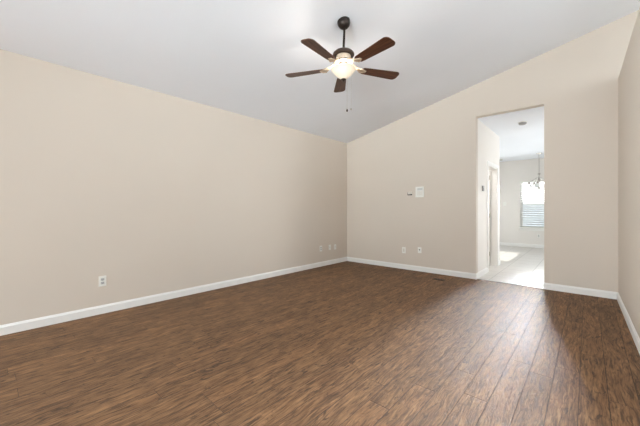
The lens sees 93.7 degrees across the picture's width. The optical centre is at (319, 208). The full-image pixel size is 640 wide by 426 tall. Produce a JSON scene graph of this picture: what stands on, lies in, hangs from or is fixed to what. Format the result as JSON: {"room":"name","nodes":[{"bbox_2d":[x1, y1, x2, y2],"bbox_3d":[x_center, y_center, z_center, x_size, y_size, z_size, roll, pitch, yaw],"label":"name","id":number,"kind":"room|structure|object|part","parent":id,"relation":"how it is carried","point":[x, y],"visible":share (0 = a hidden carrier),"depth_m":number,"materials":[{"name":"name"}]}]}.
{"room":"empty living room","nodes":[
{"label":"empty living room","id":0,"kind":"room"},
{"bbox_2d":[0,49,346,324],"bbox_3d":[-2.771,-0.158,3.166,0.120,2.690,10.280,0,0,42],"label":"wall","id":1,"kind":"structure","parent":0,"point":[151,192],"depth_m":3.66,"materials":[{"name":"beige paint"}]},
{"bbox_2d":[99,275,105,286],"bbox_3d":[-2.469,0.819,3.407,0.010,0.118,0.074,0,0,42],"label":"wall outlet","id":2,"kind":"object","parent":1,"relation":"attached to","point":[102,279],"visible":1,"depth_m":3.40,"materials":[{"name":"white plastic"}]},
{"bbox_2d":[0,257,346,335],"bbox_3d":[-2.721,1.139,3.122,0.014,0.095,10.040,0,0,42],"label":"baseboard","id":3,"kind":"structure","parent":1,"relation":"attached to","point":[5,329],"depth_m":3.67,"materials":[{"name":"white paint"}]},
{"bbox_2d":[0,261,639,425],"bbox_3d":[-0.106,1.217,0.719,7.355,0.060,10.172,0,0,42],"label":"floor","id":4,"kind":"structure","parent":0,"point":[346,343],"depth_m":2.41,"materials":[{"name":"brown wood"}]},
{"bbox_2d":[478,279,542,288],"bbox_3d":[2.990,1.190,4.773,0.928,0.014,0.032,0,0,42],"label":"trim","id":5,"kind":"structure","parent":4,"relation":"on","point":[478,279],"depth_m":4.71,"materials":[{"name":"wood"}]},
{"bbox_2d":[0,0,639,142],"bbox_3d":[-0.070,-2.357,0.759,7.355,1.762,10.280,0,0,42],"label":"ceiling","id":6,"kind":"structure","parent":0,"point":[235,56],"depth_m":3.50,"materials":[{"name":"white paint"}]},
{"bbox_2d":[285,16,398,111],"bbox_3d":[0.239,-1.494,3.143,1.263,1.025,1.244,0,0,42],"label":"ceiling fan","id":7,"kind":"object","parent":6,"relation":"hanging from","point":[342,68],"visible":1,"depth_m":3.11,"materials":[{"name":"brown wood"}]},
{"bbox_3d":[-0.161,-1.497,3.311,0.452,0.028,0.145,0,0,18],"label":"blade","id":8,"kind":"part","parent":7,"relation":"part of","materials":[{"name":"brown wood"}]},
{"bbox_3d":[-0.002,-1.497,2.830,0.145,0.028,0.452,0,0,36],"label":"blade","id":9,"kind":"part","parent":7,"relation":"part of","materials":[{"name":"brown wood"}]},
{"bbox_3d":[0.247,-1.497,3.611,0.145,0.028,0.452,0,0,0],"label":"blade","id":10,"kind":"part","parent":7,"relation":"part of","materials":[{"name":"brown wood"}]},
{"bbox_3d":[0.249,-1.429,3.180,0.264,0.111,0.264,0,0,42],"label":"lamp shade","id":11,"kind":"part","parent":7,"relation":"part of","materials":[{"name":"beige glass"}]},
{"bbox_3d":[0.504,-1.497,2.833,0.145,0.028,0.452,0,0,-36],"label":"blade","id":12,"kind":"part","parent":7,"relation":"part of","materials":[{"name":"brown wood"}]},
{"bbox_3d":[0.659,-1.497,3.316,0.452,0.028,0.145,0,0,-18],"label":"blade","id":13,"kind":"part","parent":7,"relation":"part of","materials":[{"name":"brown wood"}]},
{"bbox_2d":[478,120,499,271],"bbox_3d":[3.239,-0.180,5.840,0.120,2.735,1.710,0,0,42],"label":"wall","id":14,"kind":"structure","parent":0,"point":[488,141],"depth_m":5.50,"materials":[{"name":"beige paint"}]},
{"bbox_2d":[478,267,487,277],"bbox_3d":[2.925,1.139,5.387,0.014,0.095,0.615,0,0,42],"label":"baseboard","id":15,"kind":"structure","parent":14,"relation":"attached to","point":[484,271],"depth_m":5.39,"materials":[{"name":"white paint"}]},
{"bbox_2d":[487,161,498,271],"bbox_3d":[3.115,0.140,6.259,0.895,2.095,0.930,0,0,42],"label":"door","id":16,"kind":"structure","parent":14,"relation":"in","point":[494,168],"depth_m":6.29,"materials":[{"name":"white paint"}]},
{"bbox_2d":[490,170,490,263],"bbox_3d":[2.272,-0.180,6.703,2.472,2.735,1.710,0,0,42],"label":"wall","id":17,"kind":"structure","parent":0,"point":[490,170],"depth_m":6.45,"materials":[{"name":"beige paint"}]},
{"bbox_2d":[347,10,638,291],"bbox_3d":[3.310,-0.952,4.551,7.115,4.277,0.120,0,0,42],"label":"wall","id":18,"kind":"structure","parent":0,"point":[434,148],"depth_m":4.80,"materials":[{"name":"beige paint"}]},
{"bbox_2d":[347,257,478,278],"bbox_3d":[1.665,1.139,6.008,2.721,0.095,0.134,0,0,42],"label":"baseboard","id":19,"kind":"structure","parent":18,"relation":"attached to","point":[359,260],"depth_m":5.74,"materials":[{"name":"white paint"}]},
{"bbox_2d":[415,187,423,196],"bbox_3d":[1.895,-0.325,5.711,0.156,0.200,0.032,0,0,42],"label":"panel","id":20,"kind":"object","parent":18,"relation":"attached to","point":[419,191],"visible":1,"depth_m":5.70,"materials":[{"name":"white plastic"}]},
{"bbox_2d":[478,106,543,161],"bbox_3d":[4.759,-1.598,7.218,5.740,0.100,5.790,0,0,42],"label":"ceiling","id":21,"kind":"structure","parent":0,"point":[517,142],"depth_m":6.07,"materials":[{"name":"white paint"}]},
{"bbox_2d":[518,121,526,124],"bbox_3d":[3.608,-1.524,5.344,0.136,0.047,0.136,0,0,42],"label":"smoke detector","id":22,"kind":"object","parent":21,"relation":"attached to","point":[521,122],"visible":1,"depth_m":5.30,"materials":[{"name":"white plastic"}]},
{"bbox_2d":[526,153,543,188],"bbox_3d":[6.059,-1.038,8.305,0.585,1.020,0.569,0,0,42],"label":"chandelier","id":23,"kind":"object","parent":21,"relation":"hanging from","point":[537,184],"visible":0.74,"depth_m":8.32,"materials":[{"name":"silver metal"}]},
{"bbox_2d":[478,245,543,287],"bbox_3d":[4.723,1.217,7.178,5.740,0.060,5.898,0,0,42],"label":"floor tile","id":24,"kind":"structure","parent":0,"point":[519,265],"depth_m":6.09,"materials":[{"name":"tile"}]},
{"bbox_2d":[500,158,543,244],"bbox_3d":[6.646,-0.180,9.334,5.740,2.735,0.120,0,0,42],"label":"wall","id":25,"kind":"structure","parent":0,"point":[512,173],"depth_m":9.60,"materials":[{"name":"beige paint"}]},
{"bbox_2d":[500,242,543,247],"bbox_3d":[6.601,1.139,9.284,5.500,0.095,0.014,0,0,42],"label":"baseboard","id":26,"kind":"structure","parent":25,"relation":"attached to","point":[501,243],"depth_m":9.46,"materials":[{"name":"white paint"}]},
{"bbox_2d":[519,183,543,230],"bbox_3d":[6.758,-0.101,9.159,1.160,1.545,0.148,0,0,42],"label":"window","id":27,"kind":"structure","parent":25,"relation":"in","point":[541,228],"depth_m":9.36,"materials":[{"name":"white paint"}]},
{"bbox_3d":[6.742,0.629,9.142,1.160,0.085,0.100,0,0,42],"label":"sill","id":28,"kind":"part","parent":27,"relation":"part of","materials":[{"name":"white paint"}]},
{"bbox_2d":[520,180,543,227],"bbox_3d":[6.734,-0.142,9.133,1.090,1.451,0.060,0,0,42],"label":"window blind","id":29,"kind":"object","parent":27,"relation":"attached to","point":[523,189],"visible":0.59,"depth_m":9.29,"materials":[{"name":"white plastic"}]},
{"bbox_2d":[618,8,639,337],"bbox_3d":[3.038,-0.263,2.543,0.500,2.900,3.248,0,0,41],"label":"wall","id":30,"kind":"structure","parent":0,"point":[629,77],"depth_m":2.99,"materials":[{"name":"beige paint"}]},
{"bbox_2d":[543,283,639,353],"bbox_3d":[2.885,1.139,2.792,0.775,0.095,3.602,0,0,27],"label":"baseboard","id":31,"kind":"structure","parent":30,"relation":"attached to","point":[556,287],"depth_m":4.02,"materials":[{"name":"white paint"}]},
{"bbox_3d":[6.654,1.387,7.465,60.000,0.100,80.000,0,0,42],"label":"ground","id":32,"kind":"structure","parent":0,"visible":0},
{"bbox_2d":[523,205,543,225],"bbox_3d":[9.765,0.587,10.955,24.000,1.600,0.150,0,0,42],"label":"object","id":33,"kind":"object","parent":32,"relation":"on","point":[531,205],"depth_m":11.97,"materials":[{"name":"white plastic"}]}
]}

